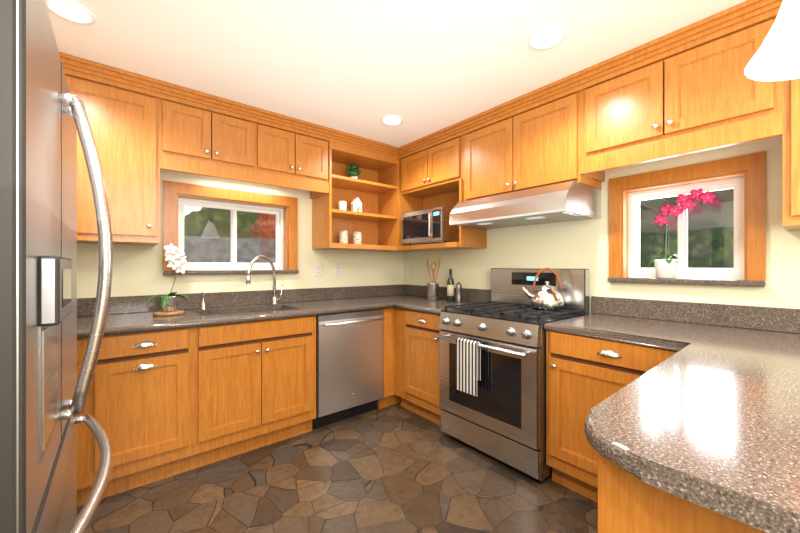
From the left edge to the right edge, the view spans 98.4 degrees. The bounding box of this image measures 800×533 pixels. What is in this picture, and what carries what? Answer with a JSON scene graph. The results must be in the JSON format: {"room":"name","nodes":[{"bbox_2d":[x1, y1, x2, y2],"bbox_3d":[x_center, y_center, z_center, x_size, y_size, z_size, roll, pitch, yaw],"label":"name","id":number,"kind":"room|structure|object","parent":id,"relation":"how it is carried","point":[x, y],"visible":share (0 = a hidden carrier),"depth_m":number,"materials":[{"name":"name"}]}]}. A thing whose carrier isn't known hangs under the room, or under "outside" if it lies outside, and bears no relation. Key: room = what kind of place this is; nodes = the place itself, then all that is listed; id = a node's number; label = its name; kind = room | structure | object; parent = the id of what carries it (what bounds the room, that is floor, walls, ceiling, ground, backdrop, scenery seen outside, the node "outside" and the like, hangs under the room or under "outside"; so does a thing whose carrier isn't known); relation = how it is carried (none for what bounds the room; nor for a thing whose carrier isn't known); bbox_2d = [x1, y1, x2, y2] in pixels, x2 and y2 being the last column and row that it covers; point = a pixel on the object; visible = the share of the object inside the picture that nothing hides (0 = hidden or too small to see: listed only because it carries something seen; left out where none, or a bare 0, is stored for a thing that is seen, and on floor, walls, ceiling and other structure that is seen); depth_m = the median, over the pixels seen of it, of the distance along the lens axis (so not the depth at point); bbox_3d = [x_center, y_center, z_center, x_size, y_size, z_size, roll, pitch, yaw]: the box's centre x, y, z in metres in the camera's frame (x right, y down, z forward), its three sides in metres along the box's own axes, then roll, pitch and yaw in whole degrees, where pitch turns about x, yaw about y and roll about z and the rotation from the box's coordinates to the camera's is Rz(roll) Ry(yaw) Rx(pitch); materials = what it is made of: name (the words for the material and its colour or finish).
{"room":"kitchen","nodes":[
{"label":"kitchen","id":0,"kind":"room"},
{"bbox_2d":[77,169,404,297],"bbox_3d":[-1.325,0.040,2.858,3.360,2.380,0.160,0,0,-39],"label":"wall","id":1,"kind":"structure","parent":0,"point":[137,269],"depth_m":2.76,"materials":[{"name":"beige paint"}]},
{"bbox_2d":[62,64,74,94],"bbox_3d":[-2.192,-0.628,1.822,0.695,0.916,0.337,0,0,-39],"label":"upper cabinet","id":2,"kind":"object","parent":1,"relation":"attached to","point":[69,72],"depth_m":1.91,"materials":[{"name":"brown wood"}]},
{"bbox_2d":[75,68,162,243],"bbox_3d":[-1.831,-0.628,2.118,0.560,0.916,0.337,0,0,-39],"label":"upper cabinet","id":3,"kind":"object","parent":1,"relation":"attached to","point":[125,118],"depth_m":2.06,"materials":[{"name":"brown wood"}]},
{"bbox_2d":[163,180,297,270],"bbox_3d":[-1.347,-0.290,2.823,0.992,0.640,0.168,0,0,-39],"label":"window unit","id":4,"kind":"structure","parent":1,"relation":"in","point":[234,208],"depth_m":2.81,"materials":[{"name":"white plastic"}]},
{"bbox_2d":[163,270,298,274],"bbox_3d":[-1.317,0.045,2.787,0.992,0.030,0.130,0,0,-39],"label":"window sill","id":5,"kind":"structure","parent":1,"relation":"attached to","point":[195,272],"depth_m":2.68,"materials":[{"name":"stone"}]},
{"bbox_2d":[163,92,330,191],"bbox_3d":[-1.158,-0.898,2.671,1.180,0.376,0.337,0,0,-39],"label":"upper cabinet","id":6,"kind":"object","parent":1,"relation":"attached to","point":[200,138],"depth_m":2.47,"materials":[{"name":"brown wood"}]},
{"bbox_2d":[315,264,321,276],"bbox_3d":[-0.761,0.035,3.211,0.072,0.116,0.008,0,0,-39],"label":"wall outlet plate","id":7,"kind":"object","parent":1,"relation":"attached to","point":[318,269],"depth_m":3.21,"materials":[{"name":"white plastic"}]},
{"bbox_2d":[335,264,341,275],"bbox_3d":[-0.599,0.035,3.344,0.072,0.116,0.008,0,0,-39],"label":"wall outlet plate","id":8,"kind":"object","parent":1,"relation":"attached to","point":[338,267],"depth_m":3.34,"materials":[{"name":"white plastic"}]},
{"bbox_2d":[375,152,426,251],"bbox_3d":[0.008,-0.623,3.627,0.357,0.926,0.341,0,0,-39],"label":"upper cabinet","id":9,"kind":"object","parent":1,"relation":"attached to","point":[389,206],"depth_m":3.45,"materials":[{"name":"brown wood"}]},
{"bbox_2d":[339,230,347,243],"bbox_3d":[-0.523,-0.265,3.181,0.084,0.128,0.083,0,0,-39],"label":"vase","id":10,"kind":"object","parent":9,"relation":"on","point":[343,237],"depth_m":3.14,"materials":[{"name":"white ceramic"}]},
{"bbox_2d":[353,231,361,243],"bbox_3d":[-0.407,-0.265,3.276,0.084,0.128,0.083,0,0,-39],"label":"vase","id":11,"kind":"object","parent":9,"relation":"on","point":[357,236],"depth_m":3.24,"materials":[{"name":"white ceramic"}]},
{"bbox_2d":[401,206,458,244],"bbox_3d":[0.316,-0.353,3.171,0.407,0.304,0.540,0,0,-39],"label":"microwave","id":12,"kind":"object","parent":9,"relation":"in","point":[428,226],"visible":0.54,"depth_m":2.98,"materials":[{"name":"silver metal"}]},
{"bbox_2d":[77,402,597,532],"bbox_3d":[0.090,1.280,1.135,3.720,0.100,4.620,0,0,-39],"label":"floor","id":13,"kind":"structure","parent":0,"point":[396,468],"depth_m":1.87,"materials":[{"name":"stone"}]},
{"bbox_2d":[0,0,112,532],"bbox_3d":[-1.130,0.340,0.676,0.872,1.780,0.910,0,0,-39],"label":"refrigerator","id":14,"kind":"object","parent":13,"relation":"on","point":[44,392],"visible":1,"depth_m":0.64,"materials":[{"name":"grey metal"}]},
{"bbox_2d":[77,308,400,506],"bbox_3d":[-1.053,0.793,2.543,3.371,0.874,0.665,0,0,-39],"label":"base cabinet","id":15,"kind":"object","parent":13,"relation":"on","point":[161,404],"depth_m":2.05,"materials":[{"name":"brown wood"}]},
{"bbox_2d":[77,284,426,338],"bbox_3d":[-1.046,0.364,2.536,3.372,0.329,0.687,0,0,-39],"label":"countertop","id":16,"kind":"structure","parent":15,"relation":"on","point":[126,314],"depth_m":2.55,"materials":[{"name":"stone"}]},
{"bbox_2d":[143,243,190,315],"bbox_3d":[-1.512,0.082,2.246,0.264,0.465,0.201,0,0,-39],"label":"orchid","id":17,"kind":"object","parent":16,"relation":"on","point":[175,258],"visible":1,"depth_m":2.24,"materials":[{"name":"white plant"}]},
{"bbox_2d":[200,292,205,309],"bbox_3d":[-1.434,0.249,2.517,0.042,0.130,0.071,0,0,-39],"label":"soap dispenser","id":18,"kind":"object","parent":16,"relation":"on","point":[202,304],"visible":0.98,"depth_m":2.52,"materials":[{"name":"silver metal"}]},
{"bbox_2d":[246,255,282,303],"bbox_3d":[-1.076,0.113,2.757,0.346,0.402,0.218,0,0,-39],"label":"faucet","id":19,"kind":"object","parent":16,"relation":"on","point":[275,299],"visible":1,"depth_m":2.84,"materials":[{"name":"silver metal"}]},
{"bbox_2d":[312,309,383,429],"bbox_3d":[-0.537,0.794,2.922,0.604,0.872,0.643,0,0,-39],"label":"dishwasher","id":20,"kind":"object","parent":13,"relation":"on","point":[349,364],"visible":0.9,"depth_m":2.70,"materials":[{"name":"silver metal"}]},
{"bbox_2d":[436,268,588,480],"bbox_3d":[0.754,0.623,2.382,0.752,1.215,0.752,0,0,-39],"label":"range","id":21,"kind":"object","parent":13,"relation":"on","point":[501,416],"visible":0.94,"depth_m":2.15,"materials":[{"name":"silver metal"}]},
{"bbox_2d":[456,337,480,396],"bbox_3d":[0.432,0.633,2.199,0.039,0.334,0.170,0,0,-39],"label":"towel","id":22,"kind":"object","parent":21,"relation":"hanging from","point":[468,364],"visible":0.92,"depth_m":2.18,"materials":[{"name":"white fabric"}]},
{"bbox_2d":[522,268,563,309],"bbox_3d":[0.990,0.147,2.364,0.212,0.277,0.248,0,0,-39],"label":"kettle","id":23,"kind":"object","parent":21,"relation":"on","point":[546,297],"visible":1,"depth_m":2.29,"materials":[{"name":"silver metal"}]},
{"bbox_2d":[395,308,677,502],"bbox_3d":[0.822,0.793,2.393,0.665,0.874,2.035,0,0,-39],"label":"base cabinet","id":24,"kind":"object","parent":13,"relation":"on","point":[585,375],"depth_m":1.85,"materials":[{"name":"brown wood"}]},
{"bbox_2d":[544,296,700,335],"bbox_3d":[1.242,0.277,1.886,0.659,0.155,0.618,0,0,-39],"label":"countertop","id":25,"kind":"structure","parent":24,"relation":"on","point":[608,312],"depth_m":2.05,"materials":[{"name":"stone"}]},
{"bbox_2d":[584,303,799,532],"bbox_3d":[1.259,0.277,0.955,1.817,0.155,0.840,0,0,-39],"label":"countertop","id":26,"kind":"structure","parent":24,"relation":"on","point":[707,415],"depth_m":0.73,"materials":[{"name":"stone"}]},
{"bbox_2d":[598,453,765,532],"bbox_3d":[0.847,0.793,0.611,0.605,0.874,0.730,0,0,-39],"label":"base cabinet","id":27,"kind":"object","parent":13,"relation":"on","point":[628,502],"visible":0.19,"depth_m":0.61,"materials":[{"name":"brown wood"}]},
{"bbox_2d":[338,201,345,209],"bbox_3d":[-0.531,-0.549,3.175,0.076,0.116,0.076,0,0,-39],"label":"candle","id":28,"kind":"object","parent":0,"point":[341,205],"visible":0.6,"depth_m":3.14,"materials":[{"name":"white wax"}]},
{"bbox_2d":[347,164,360,178],"bbox_3d":[-0.437,-0.874,3.248,0.146,0.176,0.106,0,0,-39],"label":"potted plant","id":29,"kind":"object","parent":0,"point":[353,173],"visible":0.9,"depth_m":3.22,"materials":[{"name":"green plant"}]},
{"bbox_2d":[351,197,362,211],"bbox_3d":[-0.414,-0.573,3.277,0.102,0.165,0.058,0,0,-39],"label":"house","id":30,"kind":"object","parent":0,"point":[356,204],"visible":0.81,"depth_m":3.25,"materials":[{"name":"white ceramic"}]},
{"bbox_2d":[47,0,746,147],"bbox_3d":[0.090,-1.200,1.135,3.720,0.100,4.620,0,0,-39],"label":"ceiling","id":31,"kind":"structure","parent":0,"point":[362,68],"depth_m":1.81,"materials":[{"name":"white paint"}]},
{"bbox_2d":[45,0,96,24],"bbox_3d":[-1.476,-1.143,1.544,0.175,0.011,0.175,0,0,45],"label":"recessed light","id":32,"kind":"object","parent":31,"relation":"in","point":[72,11],"depth_m":1.54,"materials":[{"name":"white plastic"}]},
{"bbox_2d":[381,115,402,125],"bbox_3d":[-0.062,-1.143,2.706,0.175,0.011,0.175,0,0,45],"label":"recessed light","id":33,"kind":"object","parent":31,"relation":"in","point":[390,120],"depth_m":2.69,"materials":[{"name":"white plastic"}]},
{"bbox_2d":[528,25,565,49],"bbox_3d":[0.738,-1.143,1.732,0.175,0.011,0.175,0,0,45],"label":"recessed light","id":34,"kind":"object","parent":31,"relation":"in","point":[544,38],"depth_m":1.72,"materials":[{"name":"white plastic"}]},
{"bbox_2d":[744,0,799,81],"bbox_3d":[0.915,-0.804,0.713,0.290,0.688,0.290,0,0,-39],"label":"pendant lamp","id":35,"kind":"object","parent":31,"relation":"hanging from","point":[776,57],"visible":1,"depth_m":0.82,"materials":[{"name":"white glass"}]},
{"bbox_2d":[397,287,490,314],"bbox_3d":[0.387,0.277,2.924,0.664,0.155,0.532,0,0,-39],"label":"countertop","id":36,"kind":"structure","parent":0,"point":[414,299],"depth_m":3.09,"materials":[{"name":"stone"}]},
{"bbox_2d":[427,258,439,300],"bbox_3d":[0.312,0.117,3.228,0.114,0.395,0.128,0,0,-39],"label":"utensil crock","id":37,"kind":"object","parent":36,"relation":"on","point":[432,291],"visible":1,"depth_m":3.19,"materials":[{"name":"silver metal"}]},
{"bbox_2d":[447,266,453,301],"bbox_3d":[0.459,0.156,3.127,0.065,0.316,0.064,0,0,-39],"label":"wine bottle","id":38,"kind":"object","parent":36,"relation":"on","point":[450,289],"visible":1,"depth_m":3.10,"materials":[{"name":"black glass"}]},
{"bbox_2d":[456,282,461,301],"bbox_3d":[0.520,0.224,3.054,0.054,0.180,0.054,0,0,-39],"label":"pepper mill","id":39,"kind":"object","parent":36,"relation":"on","point":[458,291],"visible":1,"depth_m":3.03,"materials":[{"name":"silver metal"}]},
{"bbox_2d":[405,136,799,313],"bbox_3d":[1.465,0.040,2.265,0.160,2.380,4.620,0,0,-39],"label":"wall","id":40,"kind":"structure","parent":0,"point":[579,244],"depth_m":2.26,"materials":[{"name":"beige paint"}]},
{"bbox_2d":[410,265,414,275],"bbox_3d":[0.136,0.040,3.748,0.008,0.116,0.072,0,0,-39],"label":"wall outlet plate","id":41,"kind":"object","parent":40,"relation":"attached to","point":[412,267],"depth_m":3.74,"materials":[{"name":"white plastic"}]},
{"bbox_2d":[399,128,462,199],"bbox_3d":[0.368,-0.898,3.205,0.337,0.376,0.806,0,0,-39],"label":"upper cabinet","id":42,"kind":"object","parent":40,"relation":"attached to","point":[430,170],"depth_m":3.08,"materials":[{"name":"brown wood"}]},
{"bbox_2d":[449,181,600,228],"bbox_3d":[0.858,-0.409,2.478,0.501,0.195,0.896,0,0,-39],"label":"range hood","id":43,"kind":"object","parent":40,"relation":"attached to","point":[567,201],"visible":1,"depth_m":2.24,"materials":[{"name":"silver metal"}]},
{"bbox_2d":[459,84,602,201],"bbox_3d":[0.915,-0.798,2.538,0.337,0.576,0.920,0,0,-39],"label":"upper cabinet","id":44,"kind":"object","parent":40,"relation":"attached to","point":[535,144],"depth_m":2.34,"materials":[{"name":"brown wood"}]},
{"bbox_2d":[579,0,786,171],"bbox_3d":[1.468,-0.868,1.866,0.337,0.436,0.820,0,0,-39],"label":"upper cabinet","id":45,"kind":"object","parent":40,"relation":"attached to","point":[691,88],"depth_m":1.70,"materials":[{"name":"brown wood"}]},
{"bbox_2d":[608,277,765,286],"bbox_3d":[1.609,0.085,1.995,0.130,0.030,0.700,0,0,-39],"label":"window sill","id":46,"kind":"structure","parent":40,"relation":"attached to","point":[733,282],"depth_m":1.90,"materials":[{"name":"stone"}]},
{"bbox_2d":[648,188,716,277],"bbox_3d":[1.624,-0.180,1.993,0.118,0.500,0.315,0,0,-39],"label":"orchid","id":47,"kind":"object","parent":46,"relation":"on","point":[665,267],"visible":1,"depth_m":2.00,"materials":[{"name":"pink plant"}]},
{"bbox_2d":[609,151,765,280],"bbox_3d":[1.645,-0.248,2.024,0.168,0.637,0.700,0,0,-39],"label":"window unit","id":48,"kind":"structure","parent":40,"relation":"in","point":[736,272],"depth_m":1.96,"materials":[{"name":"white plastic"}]},
{"bbox_2d":[775,78,799,230],"bbox_3d":[1.866,-0.638,1.382,0.337,0.896,0.434,0,0,-39],"label":"upper cabinet","id":49,"kind":"object","parent":40,"relation":"attached to","point":[787,125],"depth_m":1.43,"materials":[{"name":"brown wood"}]},
{"label":"outside","id":50,"kind":"structure","parent":0,"visible":0},
{"bbox_2d":[640,189,733,232],"bbox_3d":[3.115,0.180,3.297,3.580,2.100,5.600,0,0,-39],"label":"roof","id":51,"kind":"structure","parent":50,"point":[692,213],"depth_m":4.52,"materials":[{"name":"grey"}]}
]}

